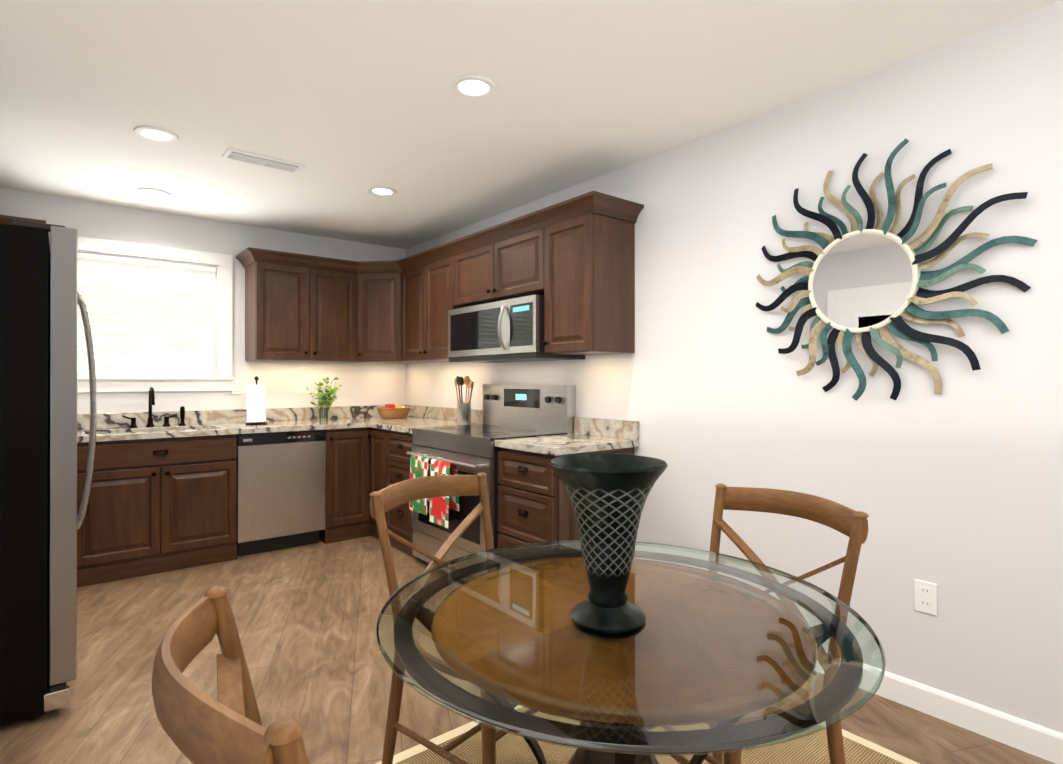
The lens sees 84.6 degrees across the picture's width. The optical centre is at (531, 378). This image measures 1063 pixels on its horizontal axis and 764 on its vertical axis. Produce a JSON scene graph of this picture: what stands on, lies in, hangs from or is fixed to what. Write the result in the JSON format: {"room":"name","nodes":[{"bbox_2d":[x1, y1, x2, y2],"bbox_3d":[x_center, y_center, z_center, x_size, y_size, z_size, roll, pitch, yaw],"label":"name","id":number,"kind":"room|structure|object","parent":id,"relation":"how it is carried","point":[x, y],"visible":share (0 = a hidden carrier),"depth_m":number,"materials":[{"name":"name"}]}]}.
{"room":"kitchen","nodes":[
{"label":"kitchen","id":0,"kind":"room"},
{"bbox_2d":[0,187,405,413],"bbox_3d":[-2.554,0.020,4.509,3.600,2.483,0.120,0,0,-39],"label":"wall","id":1,"kind":"structure","parent":0,"point":[366,384],"depth_m":4.61,"materials":[{"name":"white paint"}]},
{"bbox_2d":[0,215,45,224],"bbox_3d":[-3.408,-0.555,3.490,0.786,0.826,0.396,0,0,-39],"label":"upper cabinet","id":2,"kind":"object","parent":1,"relation":"attached to","point":[5,219],"visible":0.08,"depth_m":3.50,"materials":[{"name":"brown wood"}]},
{"bbox_2d":[77,236,234,391],"bbox_3d":[-2.801,-0.435,4.270,1.119,1.064,0.145,0,0,-39],"label":"window","id":3,"kind":"structure","parent":1,"relation":"in","point":[222,380],"depth_m":4.37,"materials":[{"name":"white"}]},
{"bbox_2d":[77,252,216,376],"bbox_3d":[-2.801,-0.434,4.271,0.883,0.852,0.047,0,0,-39],"label":"window blind","id":4,"kind":"object","parent":3,"relation":"attached to","point":[118,263],"visible":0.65,"depth_m":4.26,"materials":[{"name":"white plastic"}]},
{"bbox_2d":[231,380,241,394],"bbox_3d":[-2.327,0.071,4.609,0.074,0.118,0.008,0,0,-39],"label":"light switch","id":5,"kind":"object","parent":1,"relation":"attached to","point":[236,387],"visible":1,"depth_m":4.61,"materials":[{"name":"white plastic"}]},
{"bbox_2d":[244,248,355,362],"bbox_3d":[-1.865,-0.551,4.761,0.788,0.826,0.349,0,0,-39],"label":"upper cabinet","id":6,"kind":"object","parent":1,"relation":"attached to","point":[299,308],"depth_m":4.59,"materials":[{"name":"brown wood"}]},
{"bbox_2d":[301,380,309,393],"bbox_3d":[-1.914,0.072,4.941,0.074,0.118,0.007,0,0,-39],"label":"electrical outlet","id":7,"kind":"object","parent":1,"relation":"attached to","point":[304,384],"visible":0.94,"depth_m":4.94,"materials":[{"name":"white plastic"}]},
{"bbox_2d":[0,536,1054,763],"bbox_3d":[0.038,1.304,2.278,4.850,0.100,6.800,0,0,-39],"label":"floor","id":8,"kind":"structure","parent":0,"point":[306,619],"depth_m":2.48,"materials":[{"name":"brown wood"}]},
{"bbox_2d":[0,219,96,725],"bbox_3d":[-2.303,0.343,2.290,0.952,1.821,0.911,0,0,-39],"label":"fridge","id":9,"kind":"object","parent":8,"relation":"on","point":[41,520],"visible":1,"depth_m":2.12,"materials":[{"name":"black"}]},
{"bbox_2d":[77,434,236,586],"bbox_3d":[-2.588,0.826,4.003,0.916,0.868,0.620,0,0,-39],"label":"base cabinet","id":10,"kind":"object","parent":8,"relation":"on","point":[158,505],"visible":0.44,"depth_m":3.73,"materials":[{"name":"brown wood"}]},
{"bbox_2d":[77,406,368,442],"bbox_3d":[-2.312,0.407,4.206,3.396,0.323,0.650,0,0,-39],"label":"countertop","id":11,"kind":"structure","parent":10,"relation":"on","point":[110,426],"depth_m":4.32,"materials":[{"name":"stone"}]},
{"bbox_2d":[122,387,185,427],"bbox_3d":[-2.671,0.206,4.155,0.390,0.286,0.186,0,0,-39],"label":"faucet","id":12,"kind":"object","parent":11,"relation":"on","point":[151,401],"visible":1,"depth_m":4.18,"materials":[{"name":"black metal"}]},
{"bbox_2d":[245,376,267,424],"bbox_3d":[-2.083,0.167,4.425,0.156,0.365,0.156,0,0,-39],"label":"paper towel","id":13,"kind":"object","parent":11,"relation":"on","point":[256,404],"visible":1,"depth_m":4.37,"materials":[{"name":"white paper"}]},
{"bbox_2d":[306,377,341,420],"bbox_3d":[-1.701,0.169,4.793,0.298,0.363,0.185,0,0,-39],"label":"potted plant","id":14,"kind":"object","parent":11,"relation":"on","point":[325,398],"visible":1,"depth_m":4.78,"materials":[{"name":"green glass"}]},
{"bbox_2d":[237,430,325,556],"bbox_3d":[-1.988,0.828,4.477,0.606,0.866,0.612,0,0,-39],"label":"dishwasher","id":15,"kind":"object","parent":8,"relation":"on","point":[281,490],"visible":0.81,"depth_m":4.23,"materials":[{"name":"silver metal"}]},
{"bbox_2d":[319,427,371,543],"bbox_3d":[-1.366,0.829,4.965,0.970,0.868,0.651,0,0,-39],"label":"base cabinet","id":16,"kind":"object","parent":8,"relation":"on","point":[347,483],"visible":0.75,"depth_m":4.54,"materials":[{"name":"brown wood"}]},
{"bbox_2d":[369,405,482,433],"bbox_3d":[-0.797,0.318,4.524,0.636,0.143,0.754,0,0,-39],"label":"countertop","id":17,"kind":"structure","parent":16,"relation":"on","point":[418,416],"depth_m":4.82,"materials":[{"name":"stone"}]},
{"bbox_2d":[377,404,410,418],"bbox_3d":[-1.207,0.289,5.130,0.310,0.125,0.211,0,0,-39],"label":"basket","id":18,"kind":"object","parent":17,"relation":"on","point":[390,411],"visible":1,"depth_m":5.05,"materials":[{"name":"wicker"}]},
{"bbox_2d":[454,376,473,424],"bbox_3d":[-0.509,0.165,4.408,0.146,0.368,0.146,0,0,-39],"label":"utensil crock","id":19,"kind":"object","parent":17,"relation":"on","point":[463,413],"visible":1,"depth_m":4.36,"materials":[{"name":"silver metal"}]},
{"bbox_2d":[368,428,418,558],"bbox_3d":[-0.819,0.827,4.539,0.651,0.868,0.800,0,0,-39],"label":"base cabinet","id":20,"kind":"object","parent":8,"relation":"on","point":[390,458],"visible":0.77,"depth_m":4.34,"materials":[{"name":"brown wood"}]},
{"bbox_2d":[406,384,575,581],"bbox_3d":[-0.304,0.652,3.824,0.742,1.215,0.941,0,0,-39],"label":"range","id":21,"kind":"object","parent":8,"relation":"on","point":[510,411],"visible":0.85,"depth_m":3.69,"materials":[{"name":"silver metal"}]},
{"bbox_2d":[498,447,634,568],"bbox_3d":[0.189,0.824,3.292,0.643,0.868,0.488,0,0,-39],"label":"base cabinet","id":22,"kind":"object","parent":8,"relation":"on","point":[535,505],"visible":0.38,"depth_m":3.07,"materials":[{"name":"brown wood"}]},
{"bbox_2d":[495,417,638,455],"bbox_3d":[0.200,0.314,3.289,0.633,0.143,0.513,0,0,-39],"label":"countertop","id":23,"kind":"structure","parent":22,"relation":"on","point":[593,434],"depth_m":3.28,"materials":[{"name":"stone"}]},
{"bbox_2d":[375,705,918,763],"bbox_3d":[0.178,1.245,1.236,2.480,0.011,1.860,0,0,-39],"label":"rug","id":24,"kind":"object","parent":8,"relation":"on","point":[515,749],"visible":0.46,"depth_m":1.94,"materials":[{"name":"fabric"}]},
{"bbox_2d":[152,586,308,763],"bbox_3d":[-0.225,0.789,0.880,0.584,0.896,0.504,0,0,-36],"label":"chair","id":25,"kind":"object","parent":24,"relation":"on","point":[198,725],"visible":1,"depth_m":0.65,"materials":[{"name":"brown wood"}]},
{"bbox_2d":[369,472,586,763],"bbox_3d":[-0.179,0.792,1.840,0.584,0.896,0.504,0,0,39],"label":"chair","id":26,"kind":"object","parent":24,"relation":"on","point":[386,499],"visible":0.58,"depth_m":1.77,"materials":[{"name":"brown wood"}]},
{"bbox_2d":[376,540,885,763],"bbox_3d":[0.178,0.857,1.237,0.980,0.762,0.980,0,0,-39],"label":"table","id":27,"kind":"object","parent":24,"relation":"on","point":[703,646],"visible":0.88,"depth_m":1.04,"materials":[{"name":"clear glass"}]},
{"bbox_2d":[549,454,667,632],"bbox_3d":[0.151,0.320,1.160,0.232,0.310,0.232,0,0,-39],"label":"vase","id":28,"kind":"object","parent":27,"relation":"on","point":[608,494],"visible":0.98,"depth_m":1.11,"materials":[{"name":"black ceramic"}]},
{"bbox_2d":[645,483,868,763],"bbox_3d":[0.568,0.791,1.615,0.584,0.896,0.504,0,0,-29],"label":"chair","id":29,"kind":"object","parent":24,"relation":"on","point":[851,524],"visible":0.44,"depth_m":1.62,"materials":[{"name":"brown wood"}]},
{"bbox_2d":[0,0,1061,248],"bbox_3d":[0.038,-1.278,2.286,4.850,0.100,6.800,0,0,-39],"label":"ceiling","id":30,"kind":"structure","parent":0,"point":[346,102],"depth_m":2.48,"materials":[{"name":"white paint"}]},
{"bbox_2d":[137,188,170,197],"bbox_3d":[-2.487,-1.219,3.848,0.192,0.008,0.192,0,0,-39],"label":"recessed light","id":31,"kind":"object","parent":30,"relation":"in","point":[152,192],"visible":0.98,"depth_m":3.84,"materials":[{"name":"white"}]},
{"bbox_2d":[134,126,178,142],"bbox_3d":[-1.882,-1.222,2.933,0.192,0.008,0.192,0,0,-39],"label":"recessed light","id":32,"kind":"object","parent":30,"relation":"in","point":[156,134],"visible":1,"depth_m":2.93,"materials":[{"name":"white"}]},
{"bbox_2d":[222,148,304,173],"bbox_3d":[-1.506,-1.218,3.289,0.400,0.014,0.150,0,0,-39],"label":"ceiling vent","id":33,"kind":"object","parent":30,"relation":"in","point":[258,160],"visible":1,"depth_m":3.27,"materials":[{"name":"white metal"}]},
{"bbox_2d":[367,186,396,196],"bbox_3d":[-0.977,-1.219,3.817,0.192,0.008,0.192,0,0,-39],"label":"recessed light","id":34,"kind":"object","parent":30,"relation":"in","point":[381,191],"visible":1,"depth_m":3.82,"materials":[{"name":"white"}]},
{"bbox_2d":[451,75,495,98],"bbox_3d":[-0.244,-1.224,2.458,0.192,0.008,0.192,0,0,-39],"label":"recessed light","id":35,"kind":"object","parent":30,"relation":"in","point":[473,86],"visible":1,"depth_m":2.45,"materials":[{"name":"white"}]},
{"bbox_2d":[406,0,1062,732],"bbox_3d":[0.324,0.017,3.738,0.120,2.483,4.690,0,0,-39],"label":"wall","id":36,"kind":"structure","parent":0,"point":[954,490],"depth_m":2.31,"materials":[{"name":"white paint"}]},
{"bbox_2d":[356,260,399,362],"bbox_3d":[-1.265,-0.552,4.857,0.276,0.823,0.276,0,0,-39],"label":"upper cabinet","id":37,"kind":"object","parent":36,"relation":"attached to","point":[377,282],"depth_m":4.85,"materials":[{"name":"brown wood"}]},
{"bbox_2d":[400,243,462,362],"bbox_3d":[-0.687,-0.552,4.619,0.349,0.826,0.828,0,0,-39],"label":"upper cabinet","id":38,"kind":"object","parent":36,"relation":"attached to","point":[426,276],"depth_m":4.49,"materials":[{"name":"brown wood"}]},
{"bbox_2d":[452,208,543,306],"bbox_3d":[-0.111,-0.741,3.904,0.349,0.451,1.010,0,0,-39],"label":"upper cabinet","id":39,"kind":"object","parent":36,"relation":"attached to","point":[505,261],"depth_m":3.74,"materials":[{"name":"brown wood"}]},
{"bbox_2d":[448,295,584,362],"bbox_3d":[-0.153,-0.299,3.867,0.456,0.367,0.988,0,0,-39],"label":"microwave","id":40,"kind":"object","parent":39,"relation":"attached to","point":[508,330],"visible":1,"depth_m":3.65,"materials":[{"name":"silver metal"}]},
{"bbox_2d":[540,191,639,354],"bbox_3d":[0.328,-0.555,3.358,0.349,0.826,0.390,0,0,-39],"label":"upper cabinet","id":41,"kind":"object","parent":36,"relation":"attached to","point":[572,260],"depth_m":3.22,"materials":[{"name":"brown wood"}]},
{"bbox_2d":[756,138,1037,400],"bbox_3d":[1.351,-0.411,2.320,0.051,1.006,1.008,0,0,-39],"label":"sunburst mirror","id":42,"kind":"object","parent":36,"relation":"attached to","point":[881,264],"visible":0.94,"depth_m":2.30,"materials":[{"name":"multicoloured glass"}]},
{"bbox_2d":[914,579,936,615],"bbox_3d":[1.481,0.824,2.195,0.007,0.118,0.074,0,0,-39],"label":"electrical outlet","id":43,"kind":"object","parent":36,"relation":"attached to","point":[925,596],"visible":1,"depth_m":2.19,"materials":[{"name":"white plastic"}]},
{"bbox_2d":[814,650,1062,763],"bbox_3d":[1.206,1.206,2.610,0.115,0.100,1.863,0,0,-39],"label":"baseboard","id":44,"kind":"structure","parent":36,"relation":"attached to","point":[1042,742],"depth_m":2.08,"materials":[{"name":"white wood"}]},
{"label":"outside","id":45,"kind":"structure","parent":0,"visible":0},
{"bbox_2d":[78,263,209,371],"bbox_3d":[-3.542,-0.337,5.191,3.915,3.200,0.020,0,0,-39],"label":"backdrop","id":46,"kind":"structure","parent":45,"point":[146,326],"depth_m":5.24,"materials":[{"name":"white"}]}
]}

